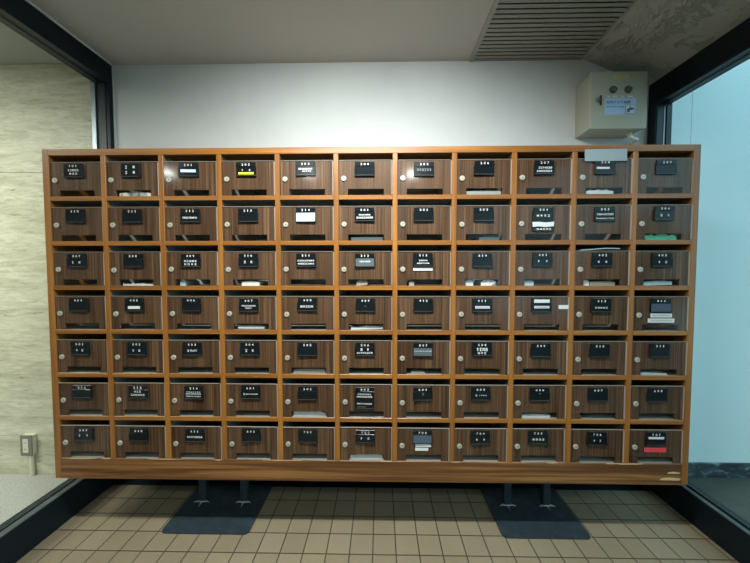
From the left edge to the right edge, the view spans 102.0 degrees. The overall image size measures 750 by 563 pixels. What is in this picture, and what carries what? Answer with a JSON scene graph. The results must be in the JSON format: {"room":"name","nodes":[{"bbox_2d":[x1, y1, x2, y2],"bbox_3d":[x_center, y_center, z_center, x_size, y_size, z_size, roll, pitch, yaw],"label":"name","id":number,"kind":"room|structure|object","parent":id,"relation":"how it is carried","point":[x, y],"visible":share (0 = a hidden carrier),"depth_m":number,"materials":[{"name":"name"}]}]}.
{"room":"apartment mail room","nodes":[
{"label":"apartment mail room","id":0,"kind":"room"},
{"bbox_2d":[0,0,640,64],"bbox_3d":[-1.608,-1.176,-0.354,5.397,0.120,4.530,0,2,1],"label":"ceiling","id":1,"kind":"structure","parent":0,"point":[123,32],"depth_m":1.44,"materials":[{"name":"white paint"}]},
{"bbox_2d":[469,0,637,61],"bbox_3d":[0.801,-1.228,1.264,0.600,0.106,0.748,0,2,1],"label":"ceiling vent","id":2,"kind":"object","parent":1,"relation":"in","point":[512,30],"visible":0.99,"depth_m":1.43,"materials":[{"name":"grey metal"}]},
{"bbox_2d":[0,59,648,473],"bbox_3d":[-1.379,-0.127,1.835,5.780,2.547,0.230,0,2,1],"label":"wall","id":3,"kind":"structure","parent":0,"point":[419,103],"depth_m":1.68,"materials":[{"name":"white paint"}]},
{"bbox_2d":[20,433,36,476],"bbox_3d":[-2.017,1.011,1.788,0.099,0.257,0.033,0,2,1],"label":"wall socket","id":4,"kind":"object","parent":3,"relation":"attached to","point":[28,441],"visible":1,"depth_m":1.77,"materials":[{"name":"beige plastic"}]},
{"bbox_2d":[22,439,28,452],"bbox_3d":[-2.038,0.959,1.772,0.032,0.082,0.004,0,2,1],"label":"outlet","id":5,"kind":"object","parent":4,"relation":"attached to","point":[25,442],"depth_m":1.77,"materials":[{"name":"beige plastic"}]},
{"bbox_2d":[0,0,115,148],"bbox_3d":[-1.531,0.031,-0.423,0.102,2.287,4.300,0,2,1],"label":"window frame","id":6,"kind":"structure","parent":3,"relation":"in","point":[20,16],"depth_m":1.49,"materials":[{"name":"black paint"}]},
{"bbox_2d":[0,478,118,562],"bbox_3d":[-1.564,1.156,-0.379,0.085,0.156,4.300,0,2,1],"label":"baseboard","id":7,"kind":"structure","parent":3,"relation":"attached to","point":[22,532],"depth_m":1.38,"materials":[{"name":"black paint"}]},
{"bbox_2d":[113,479,650,490],"bbox_3d":[0.017,1.120,1.740,3.005,0.060,0.010,0,2,1],"label":"baseboard","id":8,"kind":"structure","parent":3,"relation":"attached to","point":[119,479],"depth_m":1.74,"materials":[{"name":"black paint"}]},
{"bbox_2d":[575,71,647,143],"bbox_3d":[1.238,-0.895,1.575,0.318,0.312,0.140,0,2,1],"label":"control box","id":9,"kind":"object","parent":3,"relation":"attached to","point":[608,104],"visible":1,"depth_m":1.52,"materials":[{"name":"beige metal"}]},
{"bbox_2d":[609,86,617,92],"bbox_3d":[1.190,-0.958,1.511,0.036,0.036,0.016,0,2,1],"label":"switch","id":10,"kind":"object","parent":9,"relation":"attached to","point":[612,89],"depth_m":1.51,"materials":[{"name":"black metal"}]},
{"bbox_2d":[624,86,632,92],"bbox_3d":[1.264,-0.958,1.510,0.036,0.036,0.016,0,2,1],"label":"switch","id":11,"kind":"object","parent":9,"relation":"attached to","point":[627,89],"depth_m":1.51,"materials":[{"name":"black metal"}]},
{"bbox_2d":[637,17,749,562],"bbox_3d":[1.525,-0.067,-0.446,0.175,2.600,4.365,0,2,1],"label":"window frame","id":12,"kind":"structure","parent":3,"relation":"in","point":[731,49],"depth_m":1.40,"materials":[{"name":"black paint"}]},
{"bbox_2d":[0,474,749,562],"bbox_3d":[0.565,1.338,-2.059,9.800,0.080,7.800,0,2,1],"label":"floor","id":13,"kind":"structure","parent":0,"point":[124,523],"depth_m":1.42,"materials":[{"name":"beige tile"}]},
{"bbox_2d":[162,480,271,534],"bbox_3d":[-0.785,1.023,1.548,0.410,0.270,0.312,0,2,1],"label":"stand","id":14,"kind":"object","parent":13,"relation":"on","point":[214,509],"visible":0.83,"depth_m":1.53,"materials":[{"name":"black metal"}]},
{"bbox_2d":[42,144,700,484],"bbox_3d":[-0.037,0.152,1.509,2.826,1.472,0.378,0,2,1],"label":"cabinet","id":15,"kind":"object","parent":13,"relation":"on","point":[162,380],"depth_m":1.34,"materials":[{"name":"brown wood"}]},
{"bbox_2d":[120,192,150,195],"bbox_3d":[-1.053,-0.388,1.435,0.145,0.025,0.190,0,2,1],"label":"magazine","id":16,"kind":"object","parent":15,"relation":"on","point":[131,193],"visible":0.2,"depth_m":1.34,"materials":[{"name":"white paper"}]},
{"bbox_2d":[123,282,155,285],"bbox_3d":[-1.054,0.009,1.450,0.138,0.012,0.190,0,2,1],"label":"packet","id":17,"kind":"object","parent":15,"relation":"on","point":[142,283],"visible":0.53,"depth_m":1.36,"materials":[{"name":"white paper"}]},
{"bbox_2d":[180,279,209,285],"bbox_3d":[-0.853,0.003,1.447,0.024,0.024,0.190,0,2,1],"label":"leaflet","id":18,"kind":"object","parent":15,"relation":"on","point":[199,281],"visible":0.95,"depth_m":1.42,"materials":[{"name":"white paper"}]},
{"bbox_2d":[238,324,268,328],"bbox_3d":[-0.550,0.200,1.449,0.118,0.013,0.190,0,2,1],"label":"envelope","id":19,"kind":"object","parent":15,"relation":"on","point":[243,326],"visible":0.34,"depth_m":1.35,"materials":[{"name":"white paper"}]},
{"bbox_2d":[242,280,267,285],"bbox_3d":[-0.550,0.004,1.442,0.078,0.021,0.190,0,2,1],"label":"envelope","id":20,"kind":"object","parent":15,"relation":"on","point":[255,282],"visible":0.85,"depth_m":1.35,"materials":[{"name":"white paper"}]},
{"bbox_2d":[294,368,325,372],"bbox_3d":[-0.292,0.396,1.453,0.142,0.020,0.190,0,2,1],"label":"leaflet","id":21,"kind":"object","parent":15,"relation":"on","point":[296,370],"visible":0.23,"depth_m":1.36,"materials":[{"name":"beige paper"}]},
{"bbox_2d":[294,411,326,415],"bbox_3d":[-0.291,0.589,1.460,0.146,0.024,0.190,0,2,1],"label":"packet","id":22,"kind":"object","parent":15,"relation":"on","point":[296,413],"visible":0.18,"depth_m":1.36,"materials":[{"name":"white paper"}]},
{"bbox_2d":[357,279,368,285],"bbox_3d":[-0.056,0.000,1.433,0.048,0.030,0.190,0,2,1],"label":"leaflet","id":23,"kind":"object","parent":15,"relation":"on","point":[360,281],"visible":0.91,"depth_m":1.34,"materials":[{"name":"beige paper"}]},
{"bbox_2d":[350,454,382,458],"bbox_3d":[-0.037,0.782,1.464,0.146,0.027,0.190,0,2,1],"label":"packet","id":24,"kind":"object","parent":15,"relation":"on","point":[352,456],"visible":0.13,"depth_m":1.37,"materials":[{"name":"white paper"}]},
{"bbox_2d":[351,324,382,329],"bbox_3d":[-0.035,0.201,1.441,0.140,0.019,0.190,0,2,1],"label":"leaflet","id":25,"kind":"object","parent":15,"relation":"on","point":[354,326],"visible":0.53,"depth_m":1.35,"materials":[{"name":"white paper"}]},
{"bbox_2d":[351,237,382,240],"bbox_3d":[-0.034,-0.191,1.425,0.138,0.020,0.190,0,2,1],"label":"envelope","id":26,"kind":"object","parent":15,"relation":"on","point":[352,238],"visible":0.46,"depth_m":1.33,"materials":[{"name":"grey paper"}]},
{"bbox_2d":[57,367,684,379],"bbox_3d":[-0.037,0.412,1.517,2.773,0.019,0.358,0,2,1],"label":"shelf","id":27,"kind":"object","parent":15,"relation":"attached to","point":[183,372],"depth_m":1.35,"materials":[{"name":"brown wood"}]},
{"bbox_2d":[55,323,686,335],"bbox_3d":[-0.037,0.216,1.509,2.773,0.019,0.358,0,2,1],"label":"shelf","id":28,"kind":"object","parent":15,"relation":"attached to","point":[70,328],"depth_m":1.34,"materials":[{"name":"brown wood"}]},
{"bbox_2d":[59,409,683,424],"bbox_3d":[-0.037,0.607,1.525,2.773,0.019,0.358,0,2,1],"label":"shelf","id":29,"kind":"object","parent":15,"relation":"attached to","point":[74,414],"depth_m":1.36,"materials":[{"name":"brown wood"}]},
{"bbox_2d":[54,283,688,289],"bbox_3d":[-0.038,0.021,1.502,2.773,0.019,0.358,0,2,1],"label":"shelf","id":30,"kind":"object","parent":15,"relation":"attached to","point":[57,286],"depth_m":1.33,"materials":[{"name":"brown wood"}]},
{"bbox_2d":[52,240,690,249],"bbox_3d":[-0.038,-0.174,1.494,2.773,0.019,0.358,0,2,1],"label":"shelf","id":31,"kind":"object","parent":15,"relation":"attached to","point":[56,244],"depth_m":1.33,"materials":[{"name":"brown wood"}]},
{"bbox_2d":[50,193,692,206],"bbox_3d":[-0.038,-0.370,1.487,2.773,0.019,0.358,0,2,1],"label":"shelf","id":32,"kind":"object","parent":15,"relation":"attached to","point":[56,199],"depth_m":1.33,"materials":[{"name":"brown wood"}]},
{"bbox_2d":[407,279,413,285],"bbox_3d":[0.162,0.003,1.430,0.022,0.024,0.190,0,2,1],"label":"leaflet","id":33,"kind":"object","parent":15,"relation":"on","point":[409,282],"visible":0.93,"depth_m":1.33,"materials":[{"name":"beige paper"}]},
{"bbox_2d":[410,368,424,373],"bbox_3d":[0.192,0.400,1.445,0.060,0.012,0.190,0,2,1],"label":"leaflet","id":34,"kind":"object","parent":15,"relation":"on","point":[412,370],"visible":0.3,"depth_m":1.35,"materials":[{"name":"beige paper"}]},
{"bbox_2d":[464,279,472,285],"bbox_3d":[0.414,0.000,1.425,0.034,0.030,0.190,0,2,1],"label":"packet","id":35,"kind":"object","parent":15,"relation":"on","point":[468,282],"visible":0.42,"depth_m":1.33,"materials":[{"name":"white paper"}]},
{"bbox_2d":[471,279,495,285],"bbox_3d":[0.498,0.000,1.424,0.066,0.029,0.190,0,2,1],"label":"magazine","id":36,"kind":"object","parent":15,"relation":"on","point":[482,282],"visible":0.84,"depth_m":1.33,"materials":[{"name":"white paper"}]},
{"bbox_2d":[466,190,500,194],"bbox_3d":[0.471,-0.387,1.409,0.150,0.022,0.190,0,2,1],"label":"envelope","id":37,"kind":"object","parent":15,"relation":"on","point":[478,191],"visible":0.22,"depth_m":1.31,"materials":[{"name":"grey paper"}]},
{"bbox_2d":[470,236,498,239],"bbox_3d":[0.498,-0.192,1.416,0.086,0.023,0.190,0,2,1],"label":"envelope","id":38,"kind":"object","parent":15,"relation":"on","point":[479,237],"visible":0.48,"depth_m":1.32,"materials":[{"name":"grey paper"}]},
{"bbox_2d":[522,280,533,285],"bbox_3d":[0.673,0.003,1.421,0.042,0.024,0.190,0,2,1],"label":"leaflet","id":39,"kind":"object","parent":15,"relation":"on","point":[526,282],"visible":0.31,"depth_m":1.33,"materials":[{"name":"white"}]},
{"bbox_2d":[522,412,549,417],"bbox_3d":[0.713,0.593,1.443,0.130,0.016,0.190,0,2,1],"label":"leaflet","id":40,"kind":"object","parent":15,"relation":"on","point":[524,414],"visible":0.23,"depth_m":1.35,"materials":[{"name":"white paper"}]},
{"bbox_2d":[579,280,588,285],"bbox_3d":[0.917,0.002,1.417,0.030,0.025,0.190,0,2,1],"label":"envelope","id":41,"kind":"object","parent":15,"relation":"on","point":[586,282],"visible":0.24,"depth_m":1.32,"materials":[{"name":"white paper"}]},
{"bbox_2d":[575,248,619,250],"bbox_3d":[0.973,-0.141,1.339,0.165,0.010,0.060,0,2,1],"label":"leaflet","id":42,"kind":"object","parent":15,"relation":"in","point":[597,248],"visible":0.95,"depth_m":1.31,"materials":[{"name":"white paper"}]},
{"bbox_2d":[586,189,612,193],"bbox_3d":[0.966,-0.391,1.401,0.120,0.029,0.190,0,2,1],"label":"packet","id":43,"kind":"object","parent":15,"relation":"on","point":[597,191],"visible":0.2,"depth_m":1.31,"materials":[{"name":"white paper"}]},
{"bbox_2d":[588,280,614,285],"bbox_3d":[0.990,0.005,1.416,0.108,0.020,0.190,0,2,1],"label":"package","id":44,"kind":"object","parent":15,"relation":"on","point":[591,283],"visible":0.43,"depth_m":1.32,"materials":[{"name":"beige paper"}]},
{"bbox_2d":[640,369,666,374],"bbox_3d":[1.220,0.399,1.427,0.120,0.013,0.190,0,2,1],"label":"leaflet","id":45,"kind":"object","parent":15,"relation":"on","point":[642,371],"visible":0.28,"depth_m":1.33,"materials":[{"name":"white paper"}]},
{"bbox_2d":[643,280,671,285],"bbox_3d":[1.223,0.004,1.412,0.130,0.022,0.190,0,2,1],"label":"leaflet","id":46,"kind":"object","parent":15,"relation":"on","point":[645,282],"visible":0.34,"depth_m":1.32,"materials":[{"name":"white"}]},
{"bbox_2d":[645,234,676,239],"bbox_3d":[1.229,-0.195,1.404,0.142,0.029,0.190,0,2,1],"label":"packet","id":47,"kind":"object","parent":15,"relation":"on","point":[656,236],"visible":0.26,"depth_m":1.31,"materials":[{"name":"green"}]},
{"bbox_2d":[480,483,589,539],"bbox_3d":[0.782,1.023,1.522,0.400,0.270,0.312,0,2,1],"label":"stand","id":48,"kind":"object","parent":13,"relation":"on","point":[518,513],"visible":0.75,"depth_m":1.51,"materials":[{"name":"black metal"}]},
{"bbox_2d":[584,0,749,85],"bbox_3d":[1.290,-1.104,-0.515,0.403,0.315,4.300,0,2,1],"label":"ceiling","id":49,"kind":"structure","parent":0,"point":[655,37],"depth_m":1.36,"materials":[{"name":"paint"}]},
{"bbox_2d":[671,59,749,462],"bbox_3d":[3.545,-0.655,1.769,3.970,3.600,0.155,0,2,1],"label":"wall","id":50,"kind":"structure","parent":0,"point":[715,115],"depth_m":1.74,"materials":[{"name":"paint"}]},
{"bbox_2d":[688,462,749,477],"bbox_3d":[3.525,1.104,1.754,4.010,0.085,0.013,0,2,1],"label":"baseboard","id":51,"kind":"structure","parent":50,"relation":"attached to","point":[695,469],"depth_m":1.77,"materials":[{"name":"black stone"}]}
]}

